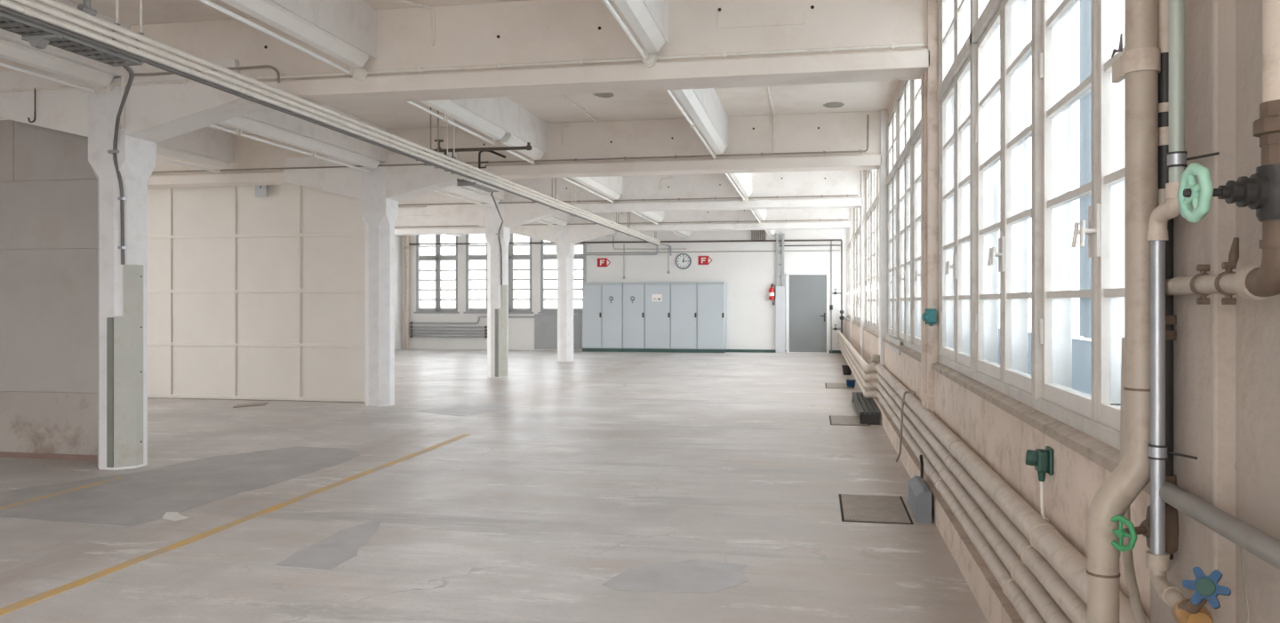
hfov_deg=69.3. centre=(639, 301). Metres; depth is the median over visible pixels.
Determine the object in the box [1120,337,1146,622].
pipe
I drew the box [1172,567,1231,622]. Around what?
valve
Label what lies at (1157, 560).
pipe
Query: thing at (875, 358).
valve
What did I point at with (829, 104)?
ceiling patch
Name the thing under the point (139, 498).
floor patch
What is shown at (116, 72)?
ceiling beam
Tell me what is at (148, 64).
cable
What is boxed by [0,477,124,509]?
floor line
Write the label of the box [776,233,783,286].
ladder
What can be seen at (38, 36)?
cable tray
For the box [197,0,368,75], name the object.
fluorescent light
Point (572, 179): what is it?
hanger
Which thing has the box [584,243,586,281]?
pipe
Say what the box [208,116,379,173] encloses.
fluorescent light
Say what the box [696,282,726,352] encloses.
tall cabinet
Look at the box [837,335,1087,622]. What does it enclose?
pipe
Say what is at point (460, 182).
cable tray
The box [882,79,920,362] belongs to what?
window
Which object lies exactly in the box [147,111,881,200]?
ceiling beam
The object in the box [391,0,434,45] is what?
conduit
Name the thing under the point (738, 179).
fluorescent light
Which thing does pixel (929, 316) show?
wall socket
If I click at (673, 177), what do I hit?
conduit
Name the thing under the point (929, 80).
column
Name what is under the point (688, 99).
fluorescent light
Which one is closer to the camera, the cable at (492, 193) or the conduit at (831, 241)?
the cable at (492, 193)
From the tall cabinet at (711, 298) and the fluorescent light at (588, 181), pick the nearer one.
the fluorescent light at (588, 181)
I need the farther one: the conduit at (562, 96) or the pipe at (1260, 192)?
the conduit at (562, 96)
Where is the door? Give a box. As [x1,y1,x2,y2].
[785,272,829,352]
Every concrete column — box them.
[88,77,155,470]
[360,162,398,406]
[485,200,510,377]
[555,222,575,361]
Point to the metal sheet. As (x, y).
(545, 325)
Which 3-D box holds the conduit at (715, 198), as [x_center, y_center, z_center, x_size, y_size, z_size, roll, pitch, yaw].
[-2.293,-1.690,15.780,11.720,0.032,0.026,0,0,11]
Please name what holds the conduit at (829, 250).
attached to the wall at (748, 276)
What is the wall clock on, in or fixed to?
attached to the wall at (748, 276)
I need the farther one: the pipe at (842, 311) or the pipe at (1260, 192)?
the pipe at (842, 311)
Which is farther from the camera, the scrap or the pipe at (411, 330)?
the pipe at (411, 330)
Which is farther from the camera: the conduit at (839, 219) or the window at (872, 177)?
the conduit at (839, 219)
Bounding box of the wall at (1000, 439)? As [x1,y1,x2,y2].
[846,80,1150,622]
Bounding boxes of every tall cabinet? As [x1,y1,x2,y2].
[582,283,622,351]
[622,283,644,351]
[644,283,670,352]
[670,283,696,352]
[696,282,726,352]
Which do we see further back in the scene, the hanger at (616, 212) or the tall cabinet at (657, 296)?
the tall cabinet at (657, 296)
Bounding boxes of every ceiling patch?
[592,92,613,97]
[822,102,844,107]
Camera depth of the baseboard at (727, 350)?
23.76 m
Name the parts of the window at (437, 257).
sash, sill, sash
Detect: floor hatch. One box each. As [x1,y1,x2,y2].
[824,383,853,389]
[829,415,870,425]
[839,494,913,524]
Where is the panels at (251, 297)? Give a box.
[147,184,365,402]
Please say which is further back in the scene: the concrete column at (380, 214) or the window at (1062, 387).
the concrete column at (380, 214)
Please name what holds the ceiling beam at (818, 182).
attached to the ceiling at (876, 95)
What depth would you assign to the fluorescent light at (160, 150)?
11.12 m
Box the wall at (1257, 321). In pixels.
[1235,0,1279,622]
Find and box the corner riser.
[404,235,409,348]
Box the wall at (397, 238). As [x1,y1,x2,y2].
[394,235,401,349]
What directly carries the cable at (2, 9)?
hanging from the hanger at (116, 1)
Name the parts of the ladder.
rail, rail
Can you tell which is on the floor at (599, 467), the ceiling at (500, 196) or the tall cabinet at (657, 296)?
the tall cabinet at (657, 296)
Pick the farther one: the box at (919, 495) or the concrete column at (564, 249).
the concrete column at (564, 249)
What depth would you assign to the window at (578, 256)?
24.87 m
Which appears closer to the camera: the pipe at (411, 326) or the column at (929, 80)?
the column at (929, 80)
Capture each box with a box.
[99,81,113,93]
[255,184,267,196]
[352,67,367,81]
[641,53,656,67]
[857,296,861,308]
[907,455,931,523]
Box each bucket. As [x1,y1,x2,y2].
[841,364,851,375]
[845,378,855,387]
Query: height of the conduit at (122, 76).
0.500 m
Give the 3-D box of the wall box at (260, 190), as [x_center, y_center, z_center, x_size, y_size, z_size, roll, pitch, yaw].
[-4.984,-1.467,12.174,0.170,0.160,0.042,0,0,11]
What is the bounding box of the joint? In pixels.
[394,378,491,382]
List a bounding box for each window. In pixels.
[413,234,459,313]
[463,233,533,313]
[537,240,584,313]
[845,228,850,321]
[852,208,860,327]
[863,169,879,338]
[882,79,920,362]
[931,0,1150,494]
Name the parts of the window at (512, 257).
sash, sill, sash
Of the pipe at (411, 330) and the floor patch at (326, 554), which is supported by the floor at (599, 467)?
the floor patch at (326, 554)
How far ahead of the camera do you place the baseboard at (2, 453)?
7.67 m
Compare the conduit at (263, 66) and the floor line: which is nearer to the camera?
the floor line
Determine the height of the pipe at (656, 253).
0.305 m
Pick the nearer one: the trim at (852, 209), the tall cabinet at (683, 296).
the trim at (852, 209)
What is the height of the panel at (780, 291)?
1.700 m
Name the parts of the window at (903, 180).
sash, handle, sash, sill, sash, handle, sash, sash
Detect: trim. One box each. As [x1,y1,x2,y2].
[850,208,854,346]
[860,169,866,359]
[879,110,887,402]
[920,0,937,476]
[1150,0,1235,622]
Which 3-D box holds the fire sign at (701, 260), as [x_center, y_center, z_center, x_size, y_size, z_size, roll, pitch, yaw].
[1.697,-1.079,24.036,0.370,0.230,0.014,0,0,11]
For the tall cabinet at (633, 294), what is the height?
1.780 m
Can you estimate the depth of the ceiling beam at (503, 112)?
9.83 m
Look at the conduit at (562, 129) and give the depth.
11.08 m
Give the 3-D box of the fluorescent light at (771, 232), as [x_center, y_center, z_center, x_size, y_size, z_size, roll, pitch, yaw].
[3.001,-1.714,21.668,0.160,0.147,3.986,0,0,11]
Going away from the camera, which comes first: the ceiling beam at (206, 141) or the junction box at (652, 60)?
the junction box at (652, 60)
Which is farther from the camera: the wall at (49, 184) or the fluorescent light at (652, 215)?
the fluorescent light at (652, 215)
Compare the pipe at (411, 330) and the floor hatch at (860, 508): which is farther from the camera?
the pipe at (411, 330)
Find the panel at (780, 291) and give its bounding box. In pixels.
[776,286,785,352]
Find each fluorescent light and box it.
[0,38,112,94]
[0,119,229,173]
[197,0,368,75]
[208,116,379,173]
[405,99,505,144]
[433,184,499,208]
[497,133,543,164]
[536,216,567,228]
[561,176,620,203]
[601,0,664,60]
[631,211,663,224]
[665,88,726,159]
[671,231,690,239]
[724,173,751,200]
[750,209,766,223]
[764,230,775,237]
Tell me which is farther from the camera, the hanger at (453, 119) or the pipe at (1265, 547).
the hanger at (453, 119)
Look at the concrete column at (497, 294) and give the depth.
15.84 m
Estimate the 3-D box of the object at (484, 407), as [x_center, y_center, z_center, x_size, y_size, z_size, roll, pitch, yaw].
[-2.033,1.299,11.357,0.840,0.002,1.418,0,0,30]
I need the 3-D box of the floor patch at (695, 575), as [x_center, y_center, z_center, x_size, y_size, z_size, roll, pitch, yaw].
[0.189,1.299,4.398,0.658,0.002,0.568,0,0,11]
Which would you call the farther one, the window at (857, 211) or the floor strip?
the window at (857, 211)
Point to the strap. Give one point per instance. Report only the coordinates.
(906, 392)
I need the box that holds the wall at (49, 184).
[0,120,97,455]
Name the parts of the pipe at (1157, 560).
clamp rod, clamp rod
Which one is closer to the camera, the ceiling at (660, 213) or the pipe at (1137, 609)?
the pipe at (1137, 609)
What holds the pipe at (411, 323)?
attached to the wall at (748, 276)
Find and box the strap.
[895,391,915,462]
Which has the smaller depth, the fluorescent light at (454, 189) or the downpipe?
the downpipe
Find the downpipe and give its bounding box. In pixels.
[1086,0,1160,622]
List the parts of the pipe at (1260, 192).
stem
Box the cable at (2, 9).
[0,6,658,246]
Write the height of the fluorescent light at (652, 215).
0.147 m
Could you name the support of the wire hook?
hanging from the conduit at (830, 49)
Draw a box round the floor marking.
[0,433,470,615]
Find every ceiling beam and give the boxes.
[0,0,929,143]
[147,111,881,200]
[394,208,851,243]
[398,169,862,228]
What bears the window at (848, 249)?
in the wall at (1000, 439)
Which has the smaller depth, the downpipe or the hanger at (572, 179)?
the downpipe
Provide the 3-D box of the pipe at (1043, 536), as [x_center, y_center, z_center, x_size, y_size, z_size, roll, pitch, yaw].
[2.317,0.754,8.675,0.218,0.112,29.811,0,0,10]
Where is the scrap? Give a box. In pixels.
[1111,33,1122,57]
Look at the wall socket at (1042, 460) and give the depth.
3.02 m
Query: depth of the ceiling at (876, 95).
9.80 m
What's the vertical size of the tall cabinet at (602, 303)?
1.780 m
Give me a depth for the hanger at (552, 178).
13.36 m
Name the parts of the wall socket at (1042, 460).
plate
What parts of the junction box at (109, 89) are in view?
lid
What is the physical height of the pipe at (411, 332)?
0.072 m
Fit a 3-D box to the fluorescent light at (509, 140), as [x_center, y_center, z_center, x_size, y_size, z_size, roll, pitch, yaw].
[-1.335,-1.714,10.440,0.160,0.147,1.217,0,0,11]
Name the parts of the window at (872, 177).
sash, sash, sill, sash, sash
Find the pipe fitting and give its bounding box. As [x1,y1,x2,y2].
[77,0,96,15]
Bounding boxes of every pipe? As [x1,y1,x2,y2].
[0,0,659,245]
[11,0,659,243]
[35,0,660,241]
[408,239,841,245]
[409,315,535,324]
[409,325,487,328]
[409,328,487,331]
[409,331,487,335]
[409,335,487,337]
[416,139,532,162]
[478,151,505,168]
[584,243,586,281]
[586,245,657,255]
[659,241,671,255]
[779,244,840,246]
[832,240,844,352]
[837,330,1150,622]
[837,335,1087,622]
[837,338,1071,622]
[837,343,1046,622]
[1111,0,1178,559]
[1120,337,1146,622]
[1145,0,1219,607]
[1159,481,1279,570]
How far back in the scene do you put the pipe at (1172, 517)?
1.87 m
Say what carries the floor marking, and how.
on the floor at (599, 467)
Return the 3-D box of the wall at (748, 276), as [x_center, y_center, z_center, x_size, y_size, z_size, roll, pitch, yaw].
[-0.600,-0.425,24.632,12.350,3.450,0.300,0,0,11]
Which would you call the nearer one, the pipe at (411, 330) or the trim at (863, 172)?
the trim at (863, 172)
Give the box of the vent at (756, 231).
[751,230,765,239]
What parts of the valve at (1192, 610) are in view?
stem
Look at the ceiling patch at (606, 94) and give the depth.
9.59 m
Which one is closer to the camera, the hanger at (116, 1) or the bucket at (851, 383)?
the hanger at (116, 1)
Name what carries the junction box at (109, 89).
attached to the concrete column at (122, 289)
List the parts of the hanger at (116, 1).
rod, rod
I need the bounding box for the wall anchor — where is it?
[1228,237,1239,263]
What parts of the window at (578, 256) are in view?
sash, sill, sash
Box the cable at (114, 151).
[107,62,134,264]
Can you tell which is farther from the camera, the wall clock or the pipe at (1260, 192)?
the wall clock
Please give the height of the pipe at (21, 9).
0.042 m
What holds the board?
on the tall cabinet at (602, 303)
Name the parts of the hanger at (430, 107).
rod, rod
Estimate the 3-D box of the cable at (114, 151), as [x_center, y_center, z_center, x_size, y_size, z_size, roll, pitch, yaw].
[-3.474,-0.850,6.211,0.124,1.120,2.273,0,0,-31]
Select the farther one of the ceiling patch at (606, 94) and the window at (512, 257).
the window at (512, 257)
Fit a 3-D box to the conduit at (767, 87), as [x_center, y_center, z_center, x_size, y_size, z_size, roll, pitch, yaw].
[1.381,-1.933,9.800,0.024,0.426,1.687,0,0,11]
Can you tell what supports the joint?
on the floor at (599, 467)
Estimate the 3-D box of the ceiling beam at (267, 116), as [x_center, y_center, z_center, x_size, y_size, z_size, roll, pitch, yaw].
[-3.691,-1.945,9.500,0.337,0.410,4.191,0,0,11]
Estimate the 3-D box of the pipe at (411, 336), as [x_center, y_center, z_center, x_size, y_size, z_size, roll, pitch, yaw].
[-5.244,0.945,25.288,2.220,0.072,0.072,0,0,11]
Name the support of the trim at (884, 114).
attached to the wall at (1000, 439)
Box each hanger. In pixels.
[112,0,143,63]
[427,106,439,168]
[444,119,455,174]
[550,177,556,209]
[569,178,575,216]
[615,212,619,231]
[626,211,630,236]
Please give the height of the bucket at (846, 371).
0.199 m
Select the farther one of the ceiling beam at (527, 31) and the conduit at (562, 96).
the conduit at (562, 96)
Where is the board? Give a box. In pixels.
[582,281,726,283]
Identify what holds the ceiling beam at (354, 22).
attached to the ceiling at (876, 95)
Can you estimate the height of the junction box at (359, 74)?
0.104 m
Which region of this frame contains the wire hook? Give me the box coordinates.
[27,88,35,122]
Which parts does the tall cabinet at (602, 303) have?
door, door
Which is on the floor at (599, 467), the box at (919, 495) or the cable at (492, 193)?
the box at (919, 495)
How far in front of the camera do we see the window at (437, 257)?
25.49 m
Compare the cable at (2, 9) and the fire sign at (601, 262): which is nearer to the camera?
the cable at (2, 9)
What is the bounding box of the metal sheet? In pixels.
[534,313,581,349]
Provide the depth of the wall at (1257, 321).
1.63 m
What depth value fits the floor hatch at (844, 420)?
10.06 m
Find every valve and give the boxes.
[871,353,879,363]
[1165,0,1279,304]
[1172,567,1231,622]
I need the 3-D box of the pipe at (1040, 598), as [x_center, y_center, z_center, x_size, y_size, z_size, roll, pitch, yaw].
[2.317,0.954,8.675,0.206,0.100,29.811,0,0,10]
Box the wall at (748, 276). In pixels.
[401,228,847,351]
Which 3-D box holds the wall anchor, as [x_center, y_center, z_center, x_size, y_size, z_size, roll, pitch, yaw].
[1.018,-0.085,1.587,0.015,0.053,0.025,0,0,36]
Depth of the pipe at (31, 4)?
6.12 m
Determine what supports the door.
in the wall at (748, 276)
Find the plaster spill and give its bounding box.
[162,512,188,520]
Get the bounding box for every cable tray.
[0,10,142,66]
[456,177,499,191]
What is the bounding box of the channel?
[852,392,879,424]
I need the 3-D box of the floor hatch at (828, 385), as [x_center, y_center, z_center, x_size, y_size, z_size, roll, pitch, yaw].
[3.078,1.296,14.312,0.410,0.009,0.900,0,0,11]
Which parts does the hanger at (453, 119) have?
rod, rod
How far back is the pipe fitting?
4.81 m
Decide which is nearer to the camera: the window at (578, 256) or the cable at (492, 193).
the cable at (492, 193)
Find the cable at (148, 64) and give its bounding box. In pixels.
[148,64,461,175]
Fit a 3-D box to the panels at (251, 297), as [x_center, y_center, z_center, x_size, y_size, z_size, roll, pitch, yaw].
[-6.168,-0.175,12.491,5.730,2.950,0.112,0,0,11]
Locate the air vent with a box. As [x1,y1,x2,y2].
[886,335,900,355]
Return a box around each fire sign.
[597,258,610,266]
[697,256,711,264]
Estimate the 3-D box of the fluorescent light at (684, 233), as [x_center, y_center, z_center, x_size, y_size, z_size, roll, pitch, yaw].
[0.869,-1.714,22.072,0.160,0.147,3.986,0,0,11]
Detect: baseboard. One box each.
[0,451,97,460]
[726,349,841,353]
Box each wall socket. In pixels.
[921,308,935,326]
[1025,446,1053,519]
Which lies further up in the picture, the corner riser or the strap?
the corner riser
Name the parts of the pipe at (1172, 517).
valve stem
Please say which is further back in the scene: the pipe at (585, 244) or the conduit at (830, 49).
the pipe at (585, 244)
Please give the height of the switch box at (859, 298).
0.180 m
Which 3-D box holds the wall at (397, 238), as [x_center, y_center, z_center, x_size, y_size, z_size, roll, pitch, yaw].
[-9.531,-0.425,10.935,0.300,3.450,29.940,0,0,11]
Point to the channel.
(862, 404)
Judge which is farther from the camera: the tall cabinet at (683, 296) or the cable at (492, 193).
the tall cabinet at (683, 296)
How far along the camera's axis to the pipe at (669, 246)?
23.88 m
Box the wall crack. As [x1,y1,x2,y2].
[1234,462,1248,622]
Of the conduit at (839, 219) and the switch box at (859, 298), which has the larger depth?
the conduit at (839, 219)
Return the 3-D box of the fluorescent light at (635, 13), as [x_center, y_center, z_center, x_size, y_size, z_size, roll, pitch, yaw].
[-0.281,-1.714,4.344,0.160,0.147,3.986,0,0,11]
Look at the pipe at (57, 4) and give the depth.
6.30 m
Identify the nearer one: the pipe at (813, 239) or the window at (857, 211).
the window at (857, 211)
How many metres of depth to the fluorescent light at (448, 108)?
8.62 m
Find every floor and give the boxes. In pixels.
[0,349,988,622]
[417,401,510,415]
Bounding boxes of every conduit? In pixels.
[0,42,923,92]
[120,67,124,130]
[128,64,280,82]
[152,114,868,173]
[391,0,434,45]
[394,218,848,227]
[398,194,858,205]
[560,95,598,122]
[560,123,568,144]
[586,249,839,253]
[659,176,673,190]
[766,86,775,151]
[831,240,831,352]
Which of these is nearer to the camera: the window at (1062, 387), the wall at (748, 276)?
the window at (1062, 387)
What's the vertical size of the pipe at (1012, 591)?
0.100 m
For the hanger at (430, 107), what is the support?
hanging from the ceiling at (876, 95)
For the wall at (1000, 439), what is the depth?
3.82 m
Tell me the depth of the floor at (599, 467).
5.69 m
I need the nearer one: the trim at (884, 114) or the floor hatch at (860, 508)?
the floor hatch at (860, 508)
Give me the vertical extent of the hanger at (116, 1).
0.801 m
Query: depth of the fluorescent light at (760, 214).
18.15 m
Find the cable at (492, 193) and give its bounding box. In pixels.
[490,192,503,285]
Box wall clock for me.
[675,253,691,269]
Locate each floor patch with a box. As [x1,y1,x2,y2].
[0,447,359,527]
[272,519,382,570]
[602,559,749,593]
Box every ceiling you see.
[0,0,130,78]
[68,0,899,135]
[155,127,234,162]
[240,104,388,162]
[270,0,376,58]
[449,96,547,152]
[454,179,504,200]
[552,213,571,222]
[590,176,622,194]
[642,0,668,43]
[652,211,664,218]
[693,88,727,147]
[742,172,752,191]
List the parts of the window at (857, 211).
sill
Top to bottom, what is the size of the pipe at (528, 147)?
0.246 m
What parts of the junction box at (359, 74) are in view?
lid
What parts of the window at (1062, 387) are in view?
sash, handle, handle, sash, sash, handle, handle, sill, panel, handle, handle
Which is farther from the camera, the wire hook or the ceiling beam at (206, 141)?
the ceiling beam at (206, 141)
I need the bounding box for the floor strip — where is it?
[232,402,268,407]
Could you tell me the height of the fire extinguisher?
0.545 m
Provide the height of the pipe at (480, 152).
0.227 m
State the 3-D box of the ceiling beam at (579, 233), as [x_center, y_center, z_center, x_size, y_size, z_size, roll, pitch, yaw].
[-1.488,-1.715,20.297,12.020,0.870,0.339,0,0,11]
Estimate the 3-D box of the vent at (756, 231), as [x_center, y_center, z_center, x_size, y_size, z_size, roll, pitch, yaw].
[3.040,-1.865,23.754,0.366,0.550,0.036,0,0,11]
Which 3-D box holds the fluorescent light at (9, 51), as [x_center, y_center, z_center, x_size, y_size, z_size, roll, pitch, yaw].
[-4.482,-1.665,5.140,0.160,0.147,3.986,0,0,11]
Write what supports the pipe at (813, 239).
attached to the wall at (748, 276)
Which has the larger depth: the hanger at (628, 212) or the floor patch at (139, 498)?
the hanger at (628, 212)
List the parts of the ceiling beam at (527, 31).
painted plate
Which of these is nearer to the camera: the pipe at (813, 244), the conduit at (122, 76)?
the conduit at (122, 76)
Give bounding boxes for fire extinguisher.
[768,283,775,304]

